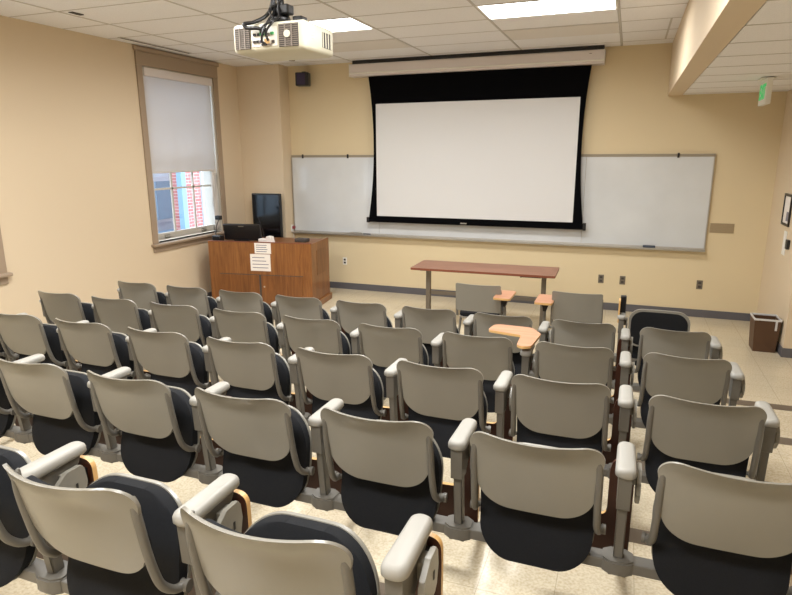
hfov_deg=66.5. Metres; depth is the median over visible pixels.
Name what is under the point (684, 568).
seat cushion
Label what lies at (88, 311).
seat cushion
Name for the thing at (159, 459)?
seat cushion
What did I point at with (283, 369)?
seat cushion
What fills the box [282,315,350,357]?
chair
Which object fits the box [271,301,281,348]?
armrest
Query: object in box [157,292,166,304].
seat cushion
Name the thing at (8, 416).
chair
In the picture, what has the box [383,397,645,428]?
beam
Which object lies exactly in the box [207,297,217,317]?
seat cushion
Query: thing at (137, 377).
armrest
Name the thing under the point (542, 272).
folding table
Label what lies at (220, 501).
armrest
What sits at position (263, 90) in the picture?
wall
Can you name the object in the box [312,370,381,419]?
seat cushion
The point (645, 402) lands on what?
seat cushion
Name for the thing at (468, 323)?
armrest
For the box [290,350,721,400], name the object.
beam
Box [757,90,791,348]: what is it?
wall
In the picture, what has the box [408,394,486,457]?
seat cushion
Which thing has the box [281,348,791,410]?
trim
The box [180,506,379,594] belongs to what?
chair
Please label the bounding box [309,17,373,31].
ceiling light
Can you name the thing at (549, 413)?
chair
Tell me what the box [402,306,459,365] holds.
chair
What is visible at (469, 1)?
grid
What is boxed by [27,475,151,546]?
cushion
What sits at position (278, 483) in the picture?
seat cushion
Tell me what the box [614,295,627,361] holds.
armrest
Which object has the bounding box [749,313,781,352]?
waste bin
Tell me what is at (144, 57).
window
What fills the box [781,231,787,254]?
light switch
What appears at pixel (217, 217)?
camera
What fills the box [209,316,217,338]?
armrest
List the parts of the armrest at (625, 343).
post, hinge plate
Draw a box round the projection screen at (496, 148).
[367,65,591,230]
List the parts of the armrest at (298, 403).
post, post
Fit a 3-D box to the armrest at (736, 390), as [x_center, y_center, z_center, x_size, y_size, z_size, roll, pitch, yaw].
[1.987,0.626,3.587,0.116,0.443,0.245,5,14,20]
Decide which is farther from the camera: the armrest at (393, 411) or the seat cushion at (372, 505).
the armrest at (393, 411)
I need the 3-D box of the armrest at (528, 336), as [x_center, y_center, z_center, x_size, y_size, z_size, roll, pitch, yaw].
[0.780,0.486,4.108,0.354,0.485,0.455,5,14,20]
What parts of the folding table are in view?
leg, leg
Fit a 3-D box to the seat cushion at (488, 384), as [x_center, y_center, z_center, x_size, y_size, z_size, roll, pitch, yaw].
[0.572,0.543,4.082,0.432,0.407,0.170,5,14,20]
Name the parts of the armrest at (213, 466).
post, post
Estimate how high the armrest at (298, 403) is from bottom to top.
0.512 m
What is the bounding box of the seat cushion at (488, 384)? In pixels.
[483,363,513,412]
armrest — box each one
[5,354,44,443]
[6,313,26,361]
[20,441,97,594]
[56,320,88,371]
[87,367,130,462]
[91,305,97,322]
[125,328,156,379]
[148,310,159,331]
[165,292,169,304]
[172,473,251,594]
[189,381,231,484]
[202,337,231,395]
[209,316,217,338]
[216,296,221,309]
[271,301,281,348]
[276,317,295,366]
[288,347,314,420]
[306,398,343,510]
[330,306,345,334]
[350,328,364,355]
[380,514,442,594]
[381,358,408,420]
[394,310,402,327]
[431,333,448,367]
[437,418,479,541]
[463,314,473,335]
[486,370,512,440]
[489,324,540,374]
[530,321,550,369]
[592,441,641,577]
[602,385,636,477]
[609,351,634,424]
[611,328,632,388]
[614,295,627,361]
[709,336,722,358]
[728,362,744,405]
[754,401,779,481]
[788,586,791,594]
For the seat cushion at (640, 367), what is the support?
on the chair at (696, 345)
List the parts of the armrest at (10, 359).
post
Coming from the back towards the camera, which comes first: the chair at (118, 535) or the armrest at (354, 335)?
the armrest at (354, 335)
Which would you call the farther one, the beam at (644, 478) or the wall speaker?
the wall speaker
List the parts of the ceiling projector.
connector panel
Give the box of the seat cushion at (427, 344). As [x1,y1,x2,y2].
[422,329,458,365]
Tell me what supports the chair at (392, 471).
on the beam at (643, 567)
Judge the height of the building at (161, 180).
11.000 m
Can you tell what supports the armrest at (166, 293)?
on the beam at (635, 386)
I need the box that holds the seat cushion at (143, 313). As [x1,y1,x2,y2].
[126,309,150,335]
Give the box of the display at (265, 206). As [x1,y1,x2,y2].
[252,193,282,236]
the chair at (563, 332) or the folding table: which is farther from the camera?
the folding table
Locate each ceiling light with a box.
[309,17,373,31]
[475,0,617,19]
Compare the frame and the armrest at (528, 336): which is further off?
the frame
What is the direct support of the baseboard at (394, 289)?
attached to the wall at (333, 115)
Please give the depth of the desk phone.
8.51 m
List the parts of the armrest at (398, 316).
post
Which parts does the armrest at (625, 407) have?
post, post, hinge plate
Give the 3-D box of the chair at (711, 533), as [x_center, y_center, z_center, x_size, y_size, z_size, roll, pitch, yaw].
[1.091,0.779,1.996,0.504,0.570,0.334,5,14,20]
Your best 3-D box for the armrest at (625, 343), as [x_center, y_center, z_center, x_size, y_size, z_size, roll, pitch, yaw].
[1.619,0.495,4.666,0.368,0.512,0.265,5,14,20]
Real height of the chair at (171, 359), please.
0.570 m
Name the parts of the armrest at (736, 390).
post, post, hinge plate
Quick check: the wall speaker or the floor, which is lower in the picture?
the floor
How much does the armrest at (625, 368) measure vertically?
0.512 m
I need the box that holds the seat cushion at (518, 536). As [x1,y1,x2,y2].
[480,490,593,571]
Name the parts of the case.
mounting rail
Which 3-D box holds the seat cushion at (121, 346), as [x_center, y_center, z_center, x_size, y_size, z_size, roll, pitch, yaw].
[-1.972,0.457,4.120,0.432,0.407,0.170,5,14,20]
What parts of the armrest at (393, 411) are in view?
post, post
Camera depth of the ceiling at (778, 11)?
4.58 m
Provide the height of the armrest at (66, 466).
0.512 m
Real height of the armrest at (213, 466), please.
0.512 m
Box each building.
[153,173,173,232]
[172,171,205,229]
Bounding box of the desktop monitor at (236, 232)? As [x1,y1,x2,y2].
[223,223,261,240]
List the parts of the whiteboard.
frame, board panel, board panel, map rail, board panel, frame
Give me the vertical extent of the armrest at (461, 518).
0.512 m
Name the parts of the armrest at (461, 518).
post, post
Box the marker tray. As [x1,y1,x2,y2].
[292,230,704,251]
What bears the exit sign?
hanging from the ceiling at (778, 11)
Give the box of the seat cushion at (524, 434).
[517,417,601,452]
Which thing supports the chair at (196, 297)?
on the beam at (635, 386)
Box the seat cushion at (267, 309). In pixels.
[263,302,272,324]
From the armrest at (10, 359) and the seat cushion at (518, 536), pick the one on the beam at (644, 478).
the armrest at (10, 359)
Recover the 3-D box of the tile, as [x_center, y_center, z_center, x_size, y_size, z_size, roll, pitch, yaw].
[1.819,-2.922,6.650,1.180,0.005,0.570,5,14,20]
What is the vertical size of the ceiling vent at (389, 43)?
0.005 m
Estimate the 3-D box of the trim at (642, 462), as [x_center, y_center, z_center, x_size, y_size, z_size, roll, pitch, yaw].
[-0.038,0.929,4.216,8.614,0.087,0.117,5,14,20]
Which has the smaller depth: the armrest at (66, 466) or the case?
the armrest at (66, 466)
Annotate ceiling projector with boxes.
[234,0,332,61]
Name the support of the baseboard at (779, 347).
attached to the wall at (775, 295)
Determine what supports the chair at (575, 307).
on the floor
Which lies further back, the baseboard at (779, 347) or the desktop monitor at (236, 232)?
the desktop monitor at (236, 232)
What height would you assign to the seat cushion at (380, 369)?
0.407 m
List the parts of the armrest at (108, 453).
post, post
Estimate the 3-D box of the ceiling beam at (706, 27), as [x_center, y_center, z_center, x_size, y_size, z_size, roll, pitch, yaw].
[1.502,-1.621,2.389,0.165,0.661,11.000,5,14,20]
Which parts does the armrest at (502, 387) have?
post, post, hinge plate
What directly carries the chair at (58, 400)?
on the beam at (643, 567)
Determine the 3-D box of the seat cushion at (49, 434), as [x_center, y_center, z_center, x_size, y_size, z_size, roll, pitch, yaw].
[-1.709,0.604,3.124,0.432,0.407,0.170,5,14,20]
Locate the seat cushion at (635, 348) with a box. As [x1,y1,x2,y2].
[629,345,638,364]
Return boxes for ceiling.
[0,0,688,66]
[683,0,791,94]
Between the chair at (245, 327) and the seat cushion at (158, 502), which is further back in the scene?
the chair at (245, 327)
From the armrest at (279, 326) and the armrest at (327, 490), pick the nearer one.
the armrest at (327, 490)
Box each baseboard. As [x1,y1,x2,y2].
[330,281,749,320]
[775,341,782,356]
[781,348,791,357]
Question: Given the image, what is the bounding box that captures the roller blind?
[143,67,215,173]
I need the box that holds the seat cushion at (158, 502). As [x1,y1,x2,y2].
[67,476,187,594]
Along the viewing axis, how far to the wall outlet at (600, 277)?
8.25 m
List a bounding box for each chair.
[0,313,67,369]
[0,342,6,360]
[0,359,102,454]
[0,378,16,437]
[0,445,37,586]
[2,463,193,594]
[38,290,94,323]
[55,318,135,379]
[87,370,200,481]
[91,296,150,335]
[118,281,166,310]
[127,327,210,395]
[150,302,214,346]
[167,285,217,317]
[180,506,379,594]
[195,387,314,507]
[206,336,292,404]
[213,308,279,353]
[219,290,273,325]
[275,295,330,350]
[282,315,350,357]
[296,347,385,419]
[320,407,447,535]
[336,300,392,354]
[358,323,428,397]
[396,360,490,457]
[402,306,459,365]
[442,332,514,412]
[456,283,515,331]
[470,431,605,571]
[473,312,532,375]
[509,374,610,452]
[534,291,602,328]
[534,341,613,403]
[551,319,615,370]
[628,309,690,364]
[634,327,710,385]
[637,352,731,426]
[637,395,766,492]
[641,462,791,594]
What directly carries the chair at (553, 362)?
on the beam at (639, 424)
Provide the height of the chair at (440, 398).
0.570 m
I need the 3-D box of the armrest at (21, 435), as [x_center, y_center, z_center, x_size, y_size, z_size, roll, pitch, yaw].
[-2.093,0.568,3.311,0.368,0.512,0.265,5,14,20]
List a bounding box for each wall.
[0,15,245,324]
[236,64,294,237]
[288,43,786,312]
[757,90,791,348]
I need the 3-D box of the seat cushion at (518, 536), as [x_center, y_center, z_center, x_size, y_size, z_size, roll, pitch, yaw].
[0.536,0.791,2.298,0.432,0.407,0.170,5,14,20]
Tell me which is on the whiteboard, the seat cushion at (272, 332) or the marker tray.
the marker tray
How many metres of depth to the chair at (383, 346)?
4.10 m
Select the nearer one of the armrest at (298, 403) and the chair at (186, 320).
the armrest at (298, 403)
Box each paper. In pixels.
[250,254,270,270]
[254,243,270,253]
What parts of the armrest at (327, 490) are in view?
post, post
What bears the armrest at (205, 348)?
on the beam at (644, 478)
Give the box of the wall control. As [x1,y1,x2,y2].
[785,239,790,249]
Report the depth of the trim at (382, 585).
2.36 m
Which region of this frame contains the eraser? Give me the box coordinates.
[643,245,654,247]
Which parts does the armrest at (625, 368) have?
post, hinge plate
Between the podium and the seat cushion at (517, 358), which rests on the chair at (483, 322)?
the seat cushion at (517, 358)
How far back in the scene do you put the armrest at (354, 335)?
4.29 m
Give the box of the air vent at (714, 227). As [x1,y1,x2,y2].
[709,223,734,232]
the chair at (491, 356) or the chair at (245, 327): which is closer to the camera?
the chair at (491, 356)
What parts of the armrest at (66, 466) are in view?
post, post, hinge plate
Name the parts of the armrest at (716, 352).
post, hinge plate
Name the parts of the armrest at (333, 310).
post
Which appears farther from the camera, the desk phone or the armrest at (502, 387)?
the desk phone
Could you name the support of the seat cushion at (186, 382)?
on the chair at (171, 359)
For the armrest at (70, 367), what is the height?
0.512 m
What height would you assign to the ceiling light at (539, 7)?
0.052 m
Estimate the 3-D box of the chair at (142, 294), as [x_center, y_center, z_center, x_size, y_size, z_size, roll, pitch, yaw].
[-2.515,0.098,6.046,0.504,0.570,0.334,5,14,20]
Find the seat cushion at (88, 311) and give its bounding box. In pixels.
[81,303,94,322]
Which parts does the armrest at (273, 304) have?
post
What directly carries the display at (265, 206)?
on the podium
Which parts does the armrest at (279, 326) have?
post, post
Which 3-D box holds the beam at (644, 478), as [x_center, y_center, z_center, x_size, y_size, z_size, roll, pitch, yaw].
[-0.758,0.790,3.975,5.540,0.308,0.520,5,14,20]
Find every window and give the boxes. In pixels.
[0,228,12,284]
[133,45,226,252]
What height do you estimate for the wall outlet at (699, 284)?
0.116 m
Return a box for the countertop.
[224,237,320,242]
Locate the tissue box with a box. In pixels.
[258,236,274,241]
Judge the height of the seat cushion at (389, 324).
0.407 m
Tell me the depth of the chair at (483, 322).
4.71 m
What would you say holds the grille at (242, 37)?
attached to the ceiling projector
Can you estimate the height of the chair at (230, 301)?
0.570 m
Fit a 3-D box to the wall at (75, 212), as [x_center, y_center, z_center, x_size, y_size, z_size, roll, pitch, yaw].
[-4.405,-0.808,4.877,0.280,3.745,11.300,5,14,20]
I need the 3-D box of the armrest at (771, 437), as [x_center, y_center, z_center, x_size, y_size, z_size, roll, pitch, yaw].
[1.688,0.726,2.799,0.116,0.443,0.245,5,14,20]
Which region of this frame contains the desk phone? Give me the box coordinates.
[295,237,309,241]
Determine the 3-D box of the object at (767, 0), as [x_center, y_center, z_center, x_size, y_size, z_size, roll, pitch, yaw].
[2.728,-1.236,2.154,2.360,0.006,10.382,5,14,20]
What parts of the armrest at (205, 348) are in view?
post, post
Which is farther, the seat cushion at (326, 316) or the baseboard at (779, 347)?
the baseboard at (779, 347)
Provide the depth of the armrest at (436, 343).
4.09 m
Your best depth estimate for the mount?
3.88 m
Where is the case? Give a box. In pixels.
[349,45,605,77]
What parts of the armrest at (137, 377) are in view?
post, post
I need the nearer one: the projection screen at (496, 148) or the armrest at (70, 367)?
the armrest at (70, 367)
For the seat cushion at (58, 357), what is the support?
on the chair at (26, 335)
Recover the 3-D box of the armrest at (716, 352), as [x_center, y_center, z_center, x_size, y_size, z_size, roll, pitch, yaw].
[2.294,0.520,4.399,0.116,0.443,0.245,5,14,20]
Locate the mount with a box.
[271,0,306,21]
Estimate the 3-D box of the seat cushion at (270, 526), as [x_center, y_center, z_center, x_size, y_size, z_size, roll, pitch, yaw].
[-0.260,0.821,1.625,0.432,0.407,0.170,5,14,20]
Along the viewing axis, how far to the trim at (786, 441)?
4.13 m
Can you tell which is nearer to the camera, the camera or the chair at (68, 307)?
the chair at (68, 307)
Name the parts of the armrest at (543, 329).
post, hinge plate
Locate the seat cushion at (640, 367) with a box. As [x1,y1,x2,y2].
[638,355,642,385]
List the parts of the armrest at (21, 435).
post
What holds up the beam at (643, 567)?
on the floor
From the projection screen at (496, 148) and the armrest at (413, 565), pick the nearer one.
the armrest at (413, 565)
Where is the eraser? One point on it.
(646, 246)
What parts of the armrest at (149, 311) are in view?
post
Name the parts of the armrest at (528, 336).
post, hinge plate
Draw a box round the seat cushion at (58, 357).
[19,324,66,368]
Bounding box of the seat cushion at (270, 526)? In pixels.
[245,514,376,594]
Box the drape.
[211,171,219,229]
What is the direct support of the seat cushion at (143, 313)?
on the chair at (117, 314)
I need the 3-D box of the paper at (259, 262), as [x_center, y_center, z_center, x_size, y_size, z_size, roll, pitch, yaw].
[-1.879,-0.483,8.377,0.300,0.236,0.003,3,14,12]
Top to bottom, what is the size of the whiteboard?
1.227 m
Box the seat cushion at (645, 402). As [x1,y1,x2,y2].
[641,388,719,426]
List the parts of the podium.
door, door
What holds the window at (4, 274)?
in the wall at (75, 212)
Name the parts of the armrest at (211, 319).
post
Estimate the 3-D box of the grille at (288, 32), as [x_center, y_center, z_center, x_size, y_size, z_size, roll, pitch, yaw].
[-0.671,-1.641,3.775,0.140,0.136,0.006,5,14,20]
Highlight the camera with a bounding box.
[212,215,223,240]
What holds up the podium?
on the floor
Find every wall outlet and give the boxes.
[343,257,346,264]
[598,275,603,282]
[619,276,625,284]
[696,280,702,288]
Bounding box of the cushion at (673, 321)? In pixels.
[630,312,687,344]
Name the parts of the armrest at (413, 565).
post, hinge plate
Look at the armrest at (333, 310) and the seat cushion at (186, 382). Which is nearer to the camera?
the seat cushion at (186, 382)
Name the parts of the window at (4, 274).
casing, sill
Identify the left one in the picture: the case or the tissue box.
the tissue box
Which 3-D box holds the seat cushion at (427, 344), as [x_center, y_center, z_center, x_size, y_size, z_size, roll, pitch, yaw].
[0.319,0.391,5.100,0.432,0.407,0.170,5,14,20]
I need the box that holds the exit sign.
[758,77,776,105]
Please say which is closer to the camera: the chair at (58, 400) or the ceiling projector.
the chair at (58, 400)
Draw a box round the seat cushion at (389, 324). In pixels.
[345,318,391,354]
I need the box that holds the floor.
[0,288,791,594]
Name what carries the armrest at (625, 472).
on the beam at (643, 567)
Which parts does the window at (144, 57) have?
sash, sill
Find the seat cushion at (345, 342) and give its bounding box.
[338,333,349,353]
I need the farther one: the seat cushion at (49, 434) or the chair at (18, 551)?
the seat cushion at (49, 434)
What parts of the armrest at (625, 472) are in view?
post, post, hinge plate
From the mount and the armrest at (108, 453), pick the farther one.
the mount
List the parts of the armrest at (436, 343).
post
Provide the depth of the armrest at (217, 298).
5.71 m
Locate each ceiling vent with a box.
[117,37,189,53]
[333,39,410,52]
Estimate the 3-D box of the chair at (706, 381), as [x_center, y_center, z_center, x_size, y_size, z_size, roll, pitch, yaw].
[1.688,0.579,3.573,0.504,0.570,0.334,5,14,20]
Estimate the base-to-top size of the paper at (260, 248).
0.147 m
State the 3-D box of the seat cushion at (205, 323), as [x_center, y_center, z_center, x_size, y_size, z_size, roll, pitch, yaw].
[-1.673,0.356,4.909,0.432,0.407,0.170,5,14,20]
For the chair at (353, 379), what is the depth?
3.33 m
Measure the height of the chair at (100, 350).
0.570 m
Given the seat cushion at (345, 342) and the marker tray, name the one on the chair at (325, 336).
the seat cushion at (345, 342)
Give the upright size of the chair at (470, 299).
0.801 m
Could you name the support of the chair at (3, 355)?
on the beam at (644, 478)
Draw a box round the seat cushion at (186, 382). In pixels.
[150,343,207,395]
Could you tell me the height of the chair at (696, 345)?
0.570 m
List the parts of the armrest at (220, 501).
post, post, hinge plate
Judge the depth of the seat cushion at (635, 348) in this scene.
5.36 m
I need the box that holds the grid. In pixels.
[11,0,687,66]
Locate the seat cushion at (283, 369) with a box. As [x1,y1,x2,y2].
[227,354,289,404]
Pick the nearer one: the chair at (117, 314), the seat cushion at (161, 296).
the chair at (117, 314)
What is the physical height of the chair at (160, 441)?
0.570 m
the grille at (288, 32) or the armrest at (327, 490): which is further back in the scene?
the grille at (288, 32)
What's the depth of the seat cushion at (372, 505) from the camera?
2.48 m
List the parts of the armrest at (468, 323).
post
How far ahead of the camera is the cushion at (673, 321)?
5.15 m
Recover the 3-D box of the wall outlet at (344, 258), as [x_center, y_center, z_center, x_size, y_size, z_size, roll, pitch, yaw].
[-0.811,-0.577,9.575,0.072,0.116,0.009,5,14,20]
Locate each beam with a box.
[3,425,788,594]
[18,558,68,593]
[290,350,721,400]
[307,418,648,483]
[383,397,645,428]
[668,0,766,95]
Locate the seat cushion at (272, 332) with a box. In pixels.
[267,323,278,352]
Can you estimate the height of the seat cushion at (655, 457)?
0.407 m
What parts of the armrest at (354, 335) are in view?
post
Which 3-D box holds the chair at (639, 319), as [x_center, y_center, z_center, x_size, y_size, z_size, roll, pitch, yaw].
[2.274,0.359,5.273,0.503,0.547,0.228,5,14,20]
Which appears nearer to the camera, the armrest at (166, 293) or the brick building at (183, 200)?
the armrest at (166, 293)
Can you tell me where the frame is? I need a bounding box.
[781,193,791,226]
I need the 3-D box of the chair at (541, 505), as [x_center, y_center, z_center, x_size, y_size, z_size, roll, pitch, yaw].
[0.509,0.731,2.210,0.504,0.570,0.334,5,14,20]
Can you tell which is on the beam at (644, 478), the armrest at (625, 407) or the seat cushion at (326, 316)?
the armrest at (625, 407)
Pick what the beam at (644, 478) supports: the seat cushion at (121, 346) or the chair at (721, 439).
the chair at (721, 439)
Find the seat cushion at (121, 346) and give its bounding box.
[81,333,133,379]
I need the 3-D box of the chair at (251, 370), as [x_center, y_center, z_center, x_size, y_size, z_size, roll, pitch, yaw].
[-0.877,0.490,3.619,0.504,0.570,0.334,5,14,20]
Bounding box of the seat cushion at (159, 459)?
[121,388,197,481]
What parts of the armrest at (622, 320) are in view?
post, hinge plate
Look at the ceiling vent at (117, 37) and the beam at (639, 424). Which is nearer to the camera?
the beam at (639, 424)
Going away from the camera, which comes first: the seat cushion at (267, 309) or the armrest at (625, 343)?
the armrest at (625, 343)
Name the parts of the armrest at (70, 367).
post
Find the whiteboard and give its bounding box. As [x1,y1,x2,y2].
[291,153,715,251]
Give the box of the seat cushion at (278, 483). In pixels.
[223,408,309,507]
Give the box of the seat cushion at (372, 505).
[341,442,441,535]
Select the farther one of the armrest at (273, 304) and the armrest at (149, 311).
the armrest at (273, 304)
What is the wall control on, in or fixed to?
attached to the wall at (775, 295)
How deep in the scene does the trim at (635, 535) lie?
2.84 m
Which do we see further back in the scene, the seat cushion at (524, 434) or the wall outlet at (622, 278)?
the wall outlet at (622, 278)
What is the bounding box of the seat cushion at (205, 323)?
[195,315,213,346]
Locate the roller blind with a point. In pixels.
(178, 105)
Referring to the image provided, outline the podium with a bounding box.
[208,237,331,306]
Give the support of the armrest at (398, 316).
on the beam at (635, 386)
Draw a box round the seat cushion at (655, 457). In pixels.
[645,438,748,492]
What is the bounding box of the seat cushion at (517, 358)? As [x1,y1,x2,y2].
[512,352,521,375]
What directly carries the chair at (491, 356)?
on the beam at (639, 424)
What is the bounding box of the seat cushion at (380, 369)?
[373,345,427,397]
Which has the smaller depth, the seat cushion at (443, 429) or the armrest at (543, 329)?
the seat cushion at (443, 429)
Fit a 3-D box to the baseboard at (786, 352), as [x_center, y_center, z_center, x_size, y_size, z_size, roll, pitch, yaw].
[4.632,0.626,6.134,1.249,0.100,0.012,5,14,20]
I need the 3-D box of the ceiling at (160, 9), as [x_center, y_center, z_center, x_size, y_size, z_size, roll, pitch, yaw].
[-1.429,-2.168,3.396,6.098,0.057,11.000,5,14,20]
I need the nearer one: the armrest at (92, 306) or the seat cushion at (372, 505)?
the seat cushion at (372, 505)
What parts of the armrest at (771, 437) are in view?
post, post, hinge plate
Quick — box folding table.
[411,260,558,332]
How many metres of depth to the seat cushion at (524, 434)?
3.07 m
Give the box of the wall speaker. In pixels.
[295,72,310,86]
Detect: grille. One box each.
[234,28,250,49]
[278,22,298,46]
[297,73,304,84]
[322,32,331,49]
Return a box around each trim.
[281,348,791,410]
[379,582,384,594]
[479,498,791,574]
[515,441,767,481]
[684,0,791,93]
[779,437,791,445]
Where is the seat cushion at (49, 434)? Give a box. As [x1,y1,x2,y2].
[32,371,100,454]
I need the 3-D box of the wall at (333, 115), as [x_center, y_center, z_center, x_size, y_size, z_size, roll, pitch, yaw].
[1.726,-1.674,8.417,9.218,3.745,0.150,5,14,20]
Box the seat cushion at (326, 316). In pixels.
[289,309,329,350]
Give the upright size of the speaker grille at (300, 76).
0.160 m
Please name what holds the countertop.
on the podium
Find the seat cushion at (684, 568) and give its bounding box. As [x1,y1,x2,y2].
[652,518,791,594]
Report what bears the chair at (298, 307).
on the beam at (635, 386)

